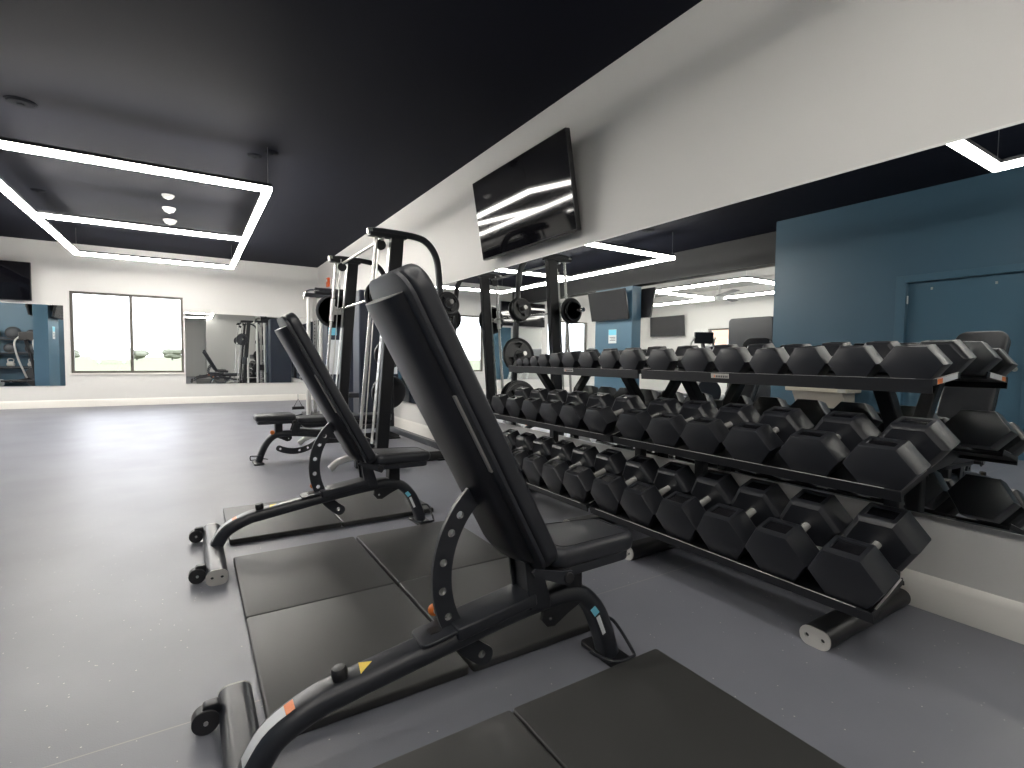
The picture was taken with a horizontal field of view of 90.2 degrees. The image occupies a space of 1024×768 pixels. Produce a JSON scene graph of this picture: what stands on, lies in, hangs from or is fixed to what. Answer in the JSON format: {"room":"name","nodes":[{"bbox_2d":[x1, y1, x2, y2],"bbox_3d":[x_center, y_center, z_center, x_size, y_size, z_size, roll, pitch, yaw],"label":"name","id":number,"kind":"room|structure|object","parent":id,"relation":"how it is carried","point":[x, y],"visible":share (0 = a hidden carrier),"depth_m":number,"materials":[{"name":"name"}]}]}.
{"room":"gym","nodes":[
{"label":"gym","id":0,"kind":"room"},
{"bbox_2d":[0,236,317,400],"bbox_3d":[-9.583,-1.138,9.612,11.247,3.223,0.200,-1,3,-32],"label":"wall","id":1,"kind":"structure","parent":0,"point":[252,288],"depth_m":10.76,"materials":[{"name":"grey paint"}]},
{"bbox_2d":[0,260,31,300],"bbox_3d":[-9.787,-1.922,9.247,1.600,0.720,0.128,-1,3,-32],"label":"television","id":2,"kind":"object","parent":1,"relation":"attached to","point":[15,276],"visible":1,"depth_m":9.51,"materials":[{"name":"black"}]},
{"bbox_2d":[0,302,65,386],"bbox_3d":[-9.636,-0.730,9.476,2.000,1.580,0.011,-1,3,-32],"label":"wall mirror","id":3,"kind":"object","parent":1,"relation":"attached to","point":[32,351],"visible":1,"depth_m":9.75,"materials":[{"name":"clear glass"}]},
{"bbox_2d":[69,291,184,374],"bbox_3d":[-7.944,-1.028,10.592,1.920,1.655,0.160,-1,3,-32],"label":"window","id":4,"kind":"structure","parent":1,"relation":"in","point":[71,293],"depth_m":10.58,"materials":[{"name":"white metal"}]},
{"bbox_2d":[0,394,312,409],"bbox_3d":[-9.423,0.400,9.670,10.929,0.150,0.018,-1,3,-32],"label":"baseboard","id":5,"kind":"structure","parent":1,"relation":"attached to","point":[277,397],"depth_m":10.71,"materials":[{"name":"white paint"}]},
{"bbox_2d":[185,312,314,383],"bbox_3d":[-5.942,-0.793,11.799,2.727,1.560,0.011,-1,3,-32],"label":"wall mirror","id":6,"kind":"object","parent":1,"relation":"attached to","point":[219,348],"visible":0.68,"depth_m":11.59,"materials":[{"name":"clear glass"}]},
{"bbox_2d":[0,0,701,267],"bbox_3d":[-2.570,-2.449,3.746,6.280,0.177,17.500,-1,3,-32],"label":"ceiling","id":7,"kind":"structure","parent":0,"point":[366,107],"depth_m":4.31,"materials":[{"name":"black paint"}]},
{"bbox_2d":[3,95,37,108],"bbox_3d":[-4.248,-2.424,4.406,0.220,0.027,0.220,-1,3,-32],"label":"ceiling speaker","id":8,"kind":"object","parent":7,"relation":"attached to","point":[14,100],"visible":1,"depth_m":4.38,"materials":[{"name":"black plastic"}]},
{"bbox_2d":[0,136,271,268],"bbox_3d":[-5.025,-2.346,7.044,2.420,0.458,5.650,-1,3,-32],"label":"linear pendant light","id":9,"kind":"object","parent":7,"relation":"hanging from","point":[265,189],"visible":1,"depth_m":5.76,"materials":[{"name":"white plastic"}]},
{"bbox_2d":[161,193,174,199],"bbox_3d":[-4.673,-2.535,6.925,0.150,0.061,0.150,-1,3,-32],"label":"ceiling light","id":10,"kind":"object","parent":7,"relation":"attached to","point":[165,195],"visible":1,"depth_m":6.88,"materials":[{"name":"white plastic"}]},
{"bbox_2d":[162,206,175,213],"bbox_3d":[-5.064,-2.559,7.529,0.170,0.081,0.170,-1,3,-32],"label":"ceiling light","id":11,"kind":"object","parent":7,"relation":"attached to","point":[169,210],"visible":1,"depth_m":7.48,"materials":[{"name":"white plastic"}]},
{"bbox_2d":[163,218,176,224],"bbox_3d":[-5.500,-2.597,8.199,0.190,0.081,0.190,-1,3,-32],"label":"ceiling light","id":12,"kind":"object","parent":7,"relation":"attached to","point":[166,220],"visible":1,"depth_m":8.15,"materials":[{"name":"white plastic"}]},
{"bbox_2d":[0,400,1023,767],"bbox_3d":[-4.858,0.951,2.495,11.600,0.150,17.500,-1,3,-32],"label":"floor","id":13,"kind":"structure","parent":0,"point":[109,650],"depth_m":1.93,"materials":[{"name":"rubber"}]},
{"bbox_2d":[223,500,340,544],"bbox_3d":[-1.496,0.859,3.286,0.607,0.030,0.703,-1,3,-32],"label":"floor mat","id":14,"kind":"object","parent":13,"relation":"on","point":[318,517],"visible":0.73,"depth_m":3.12,"materials":[{"name":"rubber"}]},
{"bbox_2d":[291,371,310,426],"bbox_3d":[-3.138,0.122,7.850,0.440,1.020,0.440,-1,3,-32],"label":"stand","id":15,"kind":"object","parent":13,"relation":"on","point":[307,390],"visible":0.1,"depth_m":7.83,"materials":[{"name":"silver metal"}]},
{"bbox_2d":[188,312,434,585],"bbox_3d":[-1.076,0.253,2.921,1.333,1.286,0.766,-1,3,-32],"label":"bench","id":16,"kind":"object","parent":13,"relation":"on","point":[293,336],"visible":1,"depth_m":2.86,"materials":[{"name":"grey"}]},
{"bbox_2d":[233,537,393,620],"bbox_3d":[-0.974,0.906,2.454,0.603,0.030,0.705,-1,3,-32],"label":"floor mat","id":17,"kind":"object","parent":13,"relation":"on","point":[280,579],"visible":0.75,"depth_m":2.38,"materials":[{"name":"rubber"}]},
{"bbox_2d":[250,412,391,465],"bbox_3d":[-1.957,0.528,5.304,1.389,0.483,0.766,-1,3,-32],"label":"bench","id":18,"kind":"object","parent":13,"relation":"on","point":[278,419],"visible":0.61,"depth_m":5.09,"materials":[{"name":"grey"}]},
{"bbox_2d":[299,287,352,414],"bbox_3d":[-3.247,-0.544,9.046,1.049,2.231,0.600,-1,3,-32],"label":"cable machine","id":19,"kind":"object","parent":13,"relation":"on","point":[319,293],"visible":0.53,"depth_m":8.83,"materials":[{"name":"black"}]},
{"bbox_2d":[292,394,303,409],"bbox_3d":[-2.210,0.183,5.268,0.116,0.160,0.032,-1,3,-32],"label":"attachment","id":20,"kind":"object","parent":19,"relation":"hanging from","point":[301,406],"visible":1,"depth_m":5.26,"materials":[{"name":"black"}]},
{"bbox_2d":[246,584,468,734],"bbox_3d":[-0.589,0.940,1.843,0.603,0.030,0.731,-1,3,-32],"label":"floor mat","id":21,"kind":"object","parent":13,"relation":"on","point":[293,649],"visible":0.73,"depth_m":1.81,"materials":[{"name":"rubber"}]},
{"bbox_2d":[348,289,378,428],"bbox_3d":[-2.332,-0.376,7.680,0.700,2.050,0.600,-1,3,-32],"label":"machine","id":22,"kind":"object","parent":13,"relation":"on","point":[361,312],"visible":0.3,"depth_m":7.59,"materials":[{"name":"black painted steel"},{"name":"chrome steel"}]},
{"bbox_2d":[297,228,453,470],"bbox_3d":[-1.585,-0.383,5.665,1.259,2.293,2.320,-1,3,-32],"label":"machine","id":23,"kind":"object","parent":13,"relation":"on","point":[386,430],"visible":0.69,"depth_m":5.14,"materials":[{"name":"black metal"}]},
{"bbox_2d":[316,294,342,327],"bbox_3d":[-2.226,-0.905,6.344,0.414,0.414,0.035,-1,3,-32],"label":"weight plate","id":24,"kind":"object","parent":23,"relation":"on","point":[323,305],"visible":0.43,"depth_m":6.29,"materials":[{"name":"black rubber"}]},
{"bbox_2d":[364,284,370,303],"bbox_3d":[-1.225,-0.817,4.755,0.304,0.304,0.035,-1,3,-32],"label":"weight plate","id":25,"kind":"object","parent":23,"relation":"on","point":[366,293],"visible":0.1,"depth_m":4.67,"materials":[{"name":"black rubber"}]},
{"bbox_2d":[372,383,378,405],"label":"weight plate","id":26,"kind":"object","parent":23,"relation":"on","point":[373,389],"depth_m":6.60,"materials":[{"name":"metal"}]},
{"bbox_2d":[374,345,395,367],"bbox_3d":[-1.616,-0.386,6.691,0.384,0.381,0.097,-1,3,-31],"label":"weight plate","id":27,"kind":"object","parent":23,"relation":"on","point":[377,347],"visible":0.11,"depth_m":6.59,"materials":[{"name":"black rubber"}]},
{"bbox_2d":[394,376,405,407],"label":"weight plate","id":28,"kind":"object","parent":23,"relation":"on","point":[399,390],"depth_m":6.77,"materials":[{"name":"black rubber"}]},
{"bbox_2d":[439,292,459,315],"bbox_3d":[-0.641,-0.809,5.128,0.244,0.243,0.074,-1,3,-32],"label":"weight plate","id":29,"kind":"object","parent":23,"relation":"on","point":[453,308],"visible":0.68,"depth_m":5.13,"materials":[{"name":"black rubber"}]},
{"bbox_2d":[331,489,432,526],"bbox_3d":[-0.977,0.849,3.613,0.607,0.030,0.703,-1,3,-32],"label":"floor mat","id":30,"kind":"object","parent":13,"relation":"on","point":[361,508],"visible":0.56,"depth_m":3.46,"materials":[{"name":"rubber"}]},
{"bbox_2d":[191,263,635,767],"bbox_3d":[-0.152,0.334,1.473,1.333,1.286,0.766,-1,3,-32],"label":"bench","id":31,"kind":"object","parent":13,"relation":"on","point":[406,308],"visible":0.98,"depth_m":1.41,"materials":[{"name":"grey leather"}]},
{"bbox_2d":[356,521,507,586],"bbox_3d":[-0.452,0.895,2.782,0.603,0.030,0.705,-1,3,-32],"label":"floor mat","id":32,"kind":"object","parent":13,"relation":"on","point":[404,554],"visible":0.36,"depth_m":2.71,"materials":[{"name":"rubber"}]},
{"bbox_2d":[373,711,561,767],"bbox_3d":[-0.074,0.985,1.028,0.607,0.030,0.710,-1,3,-32],"label":"floor mat","id":33,"kind":"object","parent":13,"relation":"on","point":[501,740],"visible":1,"depth_m":1.33,"materials":[{"name":"rubber"}]},
{"bbox_2d":[399,557,589,671],"bbox_3d":[-0.067,0.929,2.172,0.603,0.030,0.731,-1,3,-32],"label":"floor mat","id":34,"kind":"object","parent":13,"relation":"on","point":[470,583],"visible":0.44,"depth_m":2.02,"materials":[{"name":"rubber"}]},
{"bbox_2d":[492,365,650,523],"bbox_3d":[0.347,0.367,3.640,0.750,1.020,1.451,-1,3,-32],"label":"dumbbell rack","id":35,"kind":"object","parent":13,"relation":"on","point":[627,376],"visible":0.27,"depth_m":3.31,"materials":[{"name":"black powder-coated steel"}]},
{"bbox_2d":[491,387,531,414],"bbox_3d":[0.011,0.131,4.096,0.334,0.210,0.208,-1,3,-33],"label":"dumbbell","id":36,"kind":"object","parent":35,"relation":"in","point":[498,403],"visible":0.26,"depth_m":4.04,"materials":[{"name":"black rubber"}]},
{"bbox_2d":[503,429,519,450],"bbox_3d":[-0.095,0.490,3.961,0.365,0.256,0.212,-1,3,-33],"label":"dumbbell","id":37,"kind":"object","parent":35,"relation":"in","point":[510,435],"visible":0.12,"depth_m":3.95,"materials":[{"name":"black rubber"}]},
{"bbox_2d":[517,359,523,365],"bbox_3d":[0.142,-0.184,4.256,0.195,0.086,0.088,-1,3,-33],"label":"dumbbell","id":38,"kind":"object","parent":35,"relation":"in","point":[520,361],"visible":0.22,"depth_m":4.19,"materials":[{"name":"black rubber"}]},
{"bbox_2d":[516,432,536,454],"bbox_3d":[0.025,0.499,3.769,0.370,0.259,0.214,-1,3,-33],"label":"dumbbell","id":39,"kind":"object","parent":35,"relation":"in","point":[524,441],"visible":0.27,"depth_m":3.77,"materials":[{"name":"black rubber"}]},
{"bbox_2d":[505,388,548,417],"bbox_3d":[0.131,0.141,3.906,0.339,0.213,0.211,-1,3,-33],"label":"dumbbell","id":40,"kind":"object","parent":35,"relation":"in","point":[513,406],"visible":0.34,"depth_m":3.84,"materials":[{"name":"black rubber"}]},
{"bbox_2d":[523,358,530,365],"bbox_3d":[0.198,-0.184,4.167,0.208,0.096,0.100,-1,3,-31],"label":"dumbbell","id":41,"kind":"object","parent":35,"relation":"in","point":[526,361],"visible":0.21,"depth_m":4.10,"materials":[{"name":"black rubber"}]},
{"bbox_2d":[511,436,555,476],"bbox_3d":[0.145,0.509,3.578,0.374,0.263,0.216,-1,3,-32],"label":"dumbbell","id":42,"kind":"object","parent":35,"relation":"in","point":[542,445],"visible":0.44,"depth_m":3.55,"materials":[{"name":"black rubber"}]},
{"bbox_2d":[530,354,550,366],"bbox_3d":[0.259,-0.185,4.069,0.221,0.109,0.116,-1,3,-32],"label":"dumbbell","id":43,"kind":"object","parent":35,"relation":"in","point":[534,359],"visible":0.23,"depth_m":4.00,"materials":[{"name":"black rubber"}]},
{"bbox_2d":[521,389,567,420],"bbox_3d":[0.253,0.151,3.711,0.344,0.215,0.214,-1,3,-32],"label":"dumbbell","id":44,"kind":"object","parent":35,"relation":"in","point":[530,407],"visible":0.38,"depth_m":3.65,"materials":[{"name":"black rubber"}]},
{"bbox_2d":[522,439,575,485],"bbox_3d":[0.262,0.518,3.391,0.379,0.266,0.219,-1,3,-31],"label":"dumbbell","id":45,"kind":"object","parent":35,"relation":"in","point":[562,450],"visible":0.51,"depth_m":3.34,"materials":[{"name":"black rubber"}]},
{"bbox_2d":[538,352,563,366],"bbox_3d":[0.327,-0.187,3.958,0.234,0.127,0.138,-1,3,-32],"label":"dumbbell","id":46,"kind":"object","parent":35,"relation":"in","point":[543,360],"visible":0.31,"depth_m":3.88,"materials":[{"name":"black rubber"}]},
{"bbox_2d":[492,409,619,441],"bbox_3d":[0.268,0.253,3.584,0.226,0.091,1.450,-1,3,-32],"label":"shelf","id":47,"kind":"object","parent":35,"relation":"attached to","point":[584,432],"depth_m":3.31,"materials":[{"name":"black metal"}]},
{"bbox_2d":[524,477,595,511],"bbox_3d":[0.126,0.625,3.516,0.233,0.108,1.450,-1,3,-32],"label":"shelf","id":48,"kind":"object","parent":35,"relation":"attached to","point":[564,497],"depth_m":3.07,"materials":[{"name":"black metal"}]},
{"bbox_2d":[539,391,589,424],"bbox_3d":[0.375,0.161,3.517,0.349,0.218,0.216,-1,3,-32],"label":"dumbbell","id":49,"kind":"object","parent":35,"relation":"in","point":[550,410],"visible":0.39,"depth_m":3.45,"materials":[{"name":"black rubber"}]},
{"bbox_2d":[549,351,581,366],"bbox_3d":[0.412,-0.183,3.822,0.247,0.136,0.148,-1,3,-32],"label":"dumbbell","id":50,"kind":"object","parent":35,"relation":"in","point":[555,360],"visible":0.37,"depth_m":3.75,"materials":[{"name":"black rubber"}]},
{"bbox_2d":[541,444,598,493],"bbox_3d":[0.380,0.527,3.203,0.383,0.270,0.222,-1,3,-32],"label":"dumbbell","id":51,"kind":"object","parent":35,"relation":"in","point":[553,471],"visible":0.66,"depth_m":3.15,"materials":[{"name":"black rubber"}]},
{"bbox_2d":[508,365,650,378],"bbox_3d":[0.469,-0.106,3.691,0.271,0.077,1.450,-1,3,-32],"label":"shelf","id":52,"kind":"object","parent":35,"relation":"attached to","point":[621,373],"depth_m":3.46,"materials":[{"name":"black metal"}]},
{"bbox_2d":[562,349,599,367],"bbox_3d":[0.502,-0.180,3.678,0.260,0.146,0.160,-1,3,-31],"label":"dumbbell","id":53,"kind":"object","parent":35,"relation":"in","point":[570,359],"visible":0.48,"depth_m":3.60,"materials":[{"name":"black rubber"}]},
{"bbox_2d":[559,392,614,428],"bbox_3d":[0.498,0.171,3.322,0.354,0.220,0.218,-1,3,-33],"label":"dumbbell","id":54,"kind":"object","parent":35,"relation":"in","point":[572,414],"visible":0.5,"depth_m":3.26,"materials":[{"name":"black rubber"}]},
{"bbox_2d":[563,449,626,502],"bbox_3d":[0.499,0.537,3.013,0.388,0.273,0.224,-1,3,-31],"label":"dumbbell","id":55,"kind":"object","parent":35,"relation":"in","point":[578,480],"visible":0.88,"depth_m":2.96,"materials":[{"name":"black rubber"}]},
{"bbox_2d":[578,348,619,367],"bbox_3d":[0.606,-0.172,3.513,0.272,0.151,0.165,-1,3,-32],"label":"dumbbell","id":56,"kind":"object","parent":35,"relation":"in","point":[587,359],"visible":0.51,"depth_m":3.42,"materials":[{"name":"black rubber"}]},
{"bbox_2d":[583,394,646,433],"bbox_3d":[0.628,0.182,3.115,0.360,0.223,0.221,-1,3,-32],"label":"dumbbell","id":57,"kind":"object","parent":35,"relation":"in","point":[600,419],"visible":0.88,"depth_m":3.05,"materials":[{"name":"black rubber"}]},
{"bbox_2d":[598,348,644,368],"bbox_3d":[0.720,-0.163,3.331,0.284,0.154,0.168,-1,3,-32],"label":"dumbbell","id":58,"kind":"object","parent":35,"relation":"in","point":[609,359],"visible":0.39,"depth_m":3.24,"materials":[{"name":"black rubber"}]},
{"bbox_2d":[619,346,666,369],"bbox_3d":[0.826,-0.157,3.162,0.297,0.162,0.176,-1,3,-31],"label":"dumbbell","id":59,"kind":"object","parent":35,"relation":"in","point":[632,359],"visible":0.68,"depth_m":3.08,"materials":[{"name":"black rubber"}]},
{"bbox_2d":[513,649,845,767],"bbox_3d":[0.445,0.975,1.355,0.607,0.030,0.710,-1,3,-32],"label":"floor mat","id":60,"kind":"object","parent":13,"relation":"on","point":[648,709],"visible":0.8,"depth_m":1.43,"materials":[{"name":"rubber"}]},
{"bbox_2d":[589,369,960,650],"bbox_3d":[1.116,0.435,2.419,0.750,1.020,1.390,-1,3,-32],"label":"dumbbell rack","id":61,"kind":"object","parent":13,"relation":"on","point":[831,629],"visible":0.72,"depth_m":2.08,"materials":[{"name":"black powder-coated steel"}]},
{"bbox_2d":[590,455,659,514],"bbox_3d":[0.633,0.547,2.800,0.392,0.276,0.228,-1,3,-32],"label":"dumbbell","id":62,"kind":"object","parent":61,"relation":"in","point":[607,489],"visible":0.84,"depth_m":2.75,"materials":[{"name":"black rubber"}]},
{"bbox_2d":[616,397,681,440],"bbox_3d":[0.781,0.195,2.872,0.365,0.225,0.224,-1,3,-33],"label":"dumbbell","id":63,"kind":"object","parent":61,"relation":"in","point":[632,424],"visible":0.7,"depth_m":2.81,"materials":[{"name":"black rubber"}]},
{"bbox_2d":[620,461,696,527],"bbox_3d":[0.756,0.557,2.603,0.396,0.280,0.231,-1,3,-31],"label":"dumbbell","id":64,"kind":"object","parent":61,"relation":"in","point":[641,501],"visible":0.93,"depth_m":2.55,"materials":[{"name":"black rubber"}]},
{"bbox_2d":[647,345,698,370],"bbox_3d":[0.952,-0.146,2.963,0.309,0.163,0.176,-1,3,-33],"label":"dumbbell","id":65,"kind":"object","parent":61,"relation":"in","point":[659,359],"visible":0.76,"depth_m":2.88,"materials":[{"name":"black rubber"}]},
{"bbox_2d":[646,400,717,447],"bbox_3d":[0.903,0.205,2.677,0.370,0.228,0.226,-1,3,-33],"label":"dumbbell","id":66,"kind":"object","parent":61,"relation":"in","point":[665,429],"visible":0.8,"depth_m":2.61,"materials":[{"name":"black rubber"}]},
{"bbox_2d":[656,469,739,542],"bbox_3d":[0.884,0.568,2.399,0.401,0.283,0.234,-1,3,-32],"label":"dumbbell","id":67,"kind":"object","parent":61,"relation":"in","point":[680,514],"visible":0.93,"depth_m":2.35,"materials":[{"name":"black rubber"}]},
{"bbox_2d":[681,344,737,371],"bbox_3d":[1.085,-0.135,2.752,0.321,0.166,0.180,-1,3,-32],"label":"dumbbell","id":68,"kind":"object","parent":61,"relation":"in","point":[694,359],"visible":0.7,"depth_m":2.66,"materials":[{"name":"black rubber"}]},
{"bbox_2d":[680,403,760,454],"bbox_3d":[1.024,0.215,2.485,0.375,0.230,0.228,-1,3,-32],"label":"dumbbell","id":69,"kind":"object","parent":61,"relation":"in","point":[706,435],"visible":0.92,"depth_m":2.42,"materials":[{"name":"black rubber"}]},
{"bbox_2d":[696,478,789,560],"bbox_3d":[1.007,0.577,2.204,0.405,0.287,0.238,-1,3,-33],"label":"dumbbell","id":70,"kind":"object","parent":61,"relation":"in","point":[726,530],"visible":0.94,"depth_m":2.15,"materials":[{"name":"black rubber"}]},
{"bbox_2d":[714,343,774,372],"bbox_3d":[1.193,-0.125,2.580,0.321,0.166,0.178,-1,3,-31],"label":"dumbbell","id":71,"kind":"object","parent":61,"relation":"in","point":[730,359],"visible":0.73,"depth_m":2.49,"materials":[{"name":"black rubber"}]},
{"bbox_2d":[589,503,903,623],"bbox_3d":[0.895,0.693,2.295,0.233,0.108,1.388,-1,3,-32],"label":"shelf","id":72,"kind":"object","parent":61,"relation":"attached to","point":[806,586],"depth_m":1.99,"materials":[{"name":"black metal"}]},
{"bbox_2d":[723,406,813,463],"bbox_3d":[1.149,0.226,2.286,0.380,0.233,0.231,-1,3,-32],"label":"dumbbell","id":73,"kind":"object","parent":61,"relation":"in","point":[759,442],"visible":0.91,"depth_m":2.23,"materials":[{"name":"black rubber"}]},
{"bbox_2d":[613,433,928,501],"bbox_3d":[1.037,0.321,2.364,0.226,0.091,1.388,-1,3,-32],"label":"shelf","id":74,"kind":"object","parent":61,"relation":"attached to","point":[841,479],"depth_m":2.09,"materials":[{"name":"black metal"}]},
{"bbox_2d":[749,344,811,373],"bbox_3d":[1.294,-0.114,2.420,0.320,0.161,0.172,-1,3,-32],"label":"dumbbell","id":75,"kind":"object","parent":61,"relation":"in","point":[764,360],"visible":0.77,"depth_m":2.33,"materials":[{"name":"black rubber"}]},
{"bbox_2d":[745,489,852,582],"bbox_3d":[1.130,0.587,2.008,0.410,0.290,0.241,-1,3,-33],"label":"dumbbell","id":76,"kind":"object","parent":61,"relation":"in","point":[784,548],"visible":0.98,"depth_m":1.96,"materials":[{"name":"black rubber"}]},
{"bbox_2d":[641,369,960,393],"bbox_3d":[1.238,-0.038,2.471,0.271,0.077,1.388,-1,3,-32],"label":"shelf","id":77,"kind":"object","parent":61,"relation":"attached to","point":[880,383],"depth_m":2.17,"materials":[{"name":"black metal"}]},
{"bbox_2d":[786,342,851,375],"bbox_3d":[1.387,-0.108,2.271,0.321,0.166,0.170,-1,3,-32],"label":"dumbbell","id":78,"kind":"object","parent":61,"relation":"in","point":[804,360],"visible":0.79,"depth_m":2.19,"materials":[{"name":"black rubber"}]},
{"bbox_2d":[778,411,880,476],"bbox_3d":[1.287,0.237,2.067,0.385,0.235,0.234,-1,3,-33],"label":"dumbbell","id":79,"kind":"object","parent":61,"relation":"in","point":[821,450],"visible":0.91,"depth_m":2.01,"materials":[{"name":"black rubber"}]},
{"bbox_2d":[828,341,900,376],"bbox_3d":[1.484,-0.099,2.118,0.321,0.165,0.182,-1,3,-32],"label":"dumbbell","id":80,"kind":"object","parent":61,"relation":"in","point":[865,360],"visible":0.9,"depth_m":2.04,"materials":[{"name":"black rubber"}]},
{"bbox_2d":[807,502,930,610],"bbox_3d":[1.261,0.598,1.800,0.414,0.293,0.244,-1,3,-32],"label":"dumbbell","id":81,"kind":"object","parent":61,"relation":"in","point":[858,568],"visible":1,"depth_m":1.75,"materials":[{"name":"black rubber"}]},
{"bbox_2d":[842,416,959,490],"bbox_3d":[1.418,0.248,1.859,0.390,0.238,0.236,-1,3,-32],"label":"dumbbell","id":82,"kind":"object","parent":61,"relation":"in","point":[909,446],"visible":1,"depth_m":1.80,"materials":[{"name":"black rubber"}]},
{"bbox_2d":[880,340,976,378],"bbox_3d":[1.590,-0.090,1.949,0.320,0.165,0.205,-1,3,-31],"label":"dumbbell","id":83,"kind":"object","parent":61,"relation":"in","point":[928,359],"visible":0.95,"depth_m":1.89,"materials":[{"name":"black rubber"}]},
{"bbox_2d":[317,0,1023,602],"bbox_3d":[-0.166,-0.826,5.351,0.150,3.223,17.500,-1,3,-32],"label":"wall","id":84,"kind":"structure","parent":0,"point":[729,101],"depth_m":2.78,"materials":[{"name":"grey paint"}]},
{"bbox_2d":[326,277,329,286],"bbox_3d":[-4.129,-2.276,11.411,0.060,0.200,0.180,-1,3,-32],"label":"fire alarm strobe","id":85,"kind":"object","parent":84,"relation":"attached to","point":[328,278],"visible":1,"depth_m":11.35,"materials":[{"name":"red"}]},
{"bbox_2d":[472,127,580,260],"bbox_3d":[0.098,-1.597,4.540,0.242,0.754,1.500,-1,3,-32],"label":"television","id":86,"kind":"object","parent":84,"relation":"attached to","point":[531,199],"visible":1,"depth_m":4.34,"materials":[{"name":"black"}]},
{"bbox_2d":[318,120,1023,539],"bbox_3d":[-1.027,-0.460,6.580,0.011,1.569,14.060,-1,3,-32],"label":"wall mirror","id":87,"kind":"object","parent":84,"relation":"attached to","point":[927,243],"visible":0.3,"depth_m":2.47,"materials":[{"name":"silver glass"}]},
{"bbox_2d":[394,416,1023,644],"bbox_3d":[-0.940,0.649,6.472,0.018,0.150,14.480,-1,3,-32],"label":"baseboard","id":88,"kind":"structure","parent":84,"relation":"attached to","point":[997,615],"depth_m":2.07,"materials":[{"name":"white paint"}]},
{"label":"outside","id":89,"kind":"structure","parent":0,"visible":0},
{"bbox_2d":[75,356,181,370],"bbox_3d":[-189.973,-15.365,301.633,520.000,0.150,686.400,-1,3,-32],"label":"lawn","id":90,"kind":"structure","parent":89,"point":[82,363],"depth_m":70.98,"materials":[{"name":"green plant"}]},
{"bbox_2d":[75,350,79,357],"bbox_3d":[-109.893,-7.404,125.472,5.562,2.918,3.244,-1,3,-32],"label":"tree","id":91,"kind":"object","parent":90,"relation":"on","point":[77,354],"visible":0.06,"depth_m":126.54,"materials":[{"name":"green plant"}]},
{"bbox_2d":[91,347,129,362],"bbox_3d":[-65.003,-4.673,82.937,5.200,2.597,2.350,-1,3,-32],"label":"trailer","id":92,"kind":"object","parent":90,"relation":"on","point":[97,353],"visible":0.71,"depth_m":82.00,"materials":[{"name":"white metal"}]},
{"bbox_2d":[134,350,148,359],"bbox_3d":[-102.701,-8.105,139.404,5.732,3.114,3.466,-1,3,-32],"label":"tree","id":93,"kind":"object","parent":90,"relation":"on","point":[138,354],"visible":0.64,"depth_m":139.11,"materials":[{"name":"green plant"}]},
{"bbox_2d":[162,349,180,359],"bbox_3d":[-97.848,-8.558,147.254,5.558,3.359,2.853,-1,3,-32],"label":"tree","id":94,"kind":"object","parent":90,"relation":"on","point":[167,353],"visible":0.94,"depth_m":146.43,"materials":[{"name":"green plant"}]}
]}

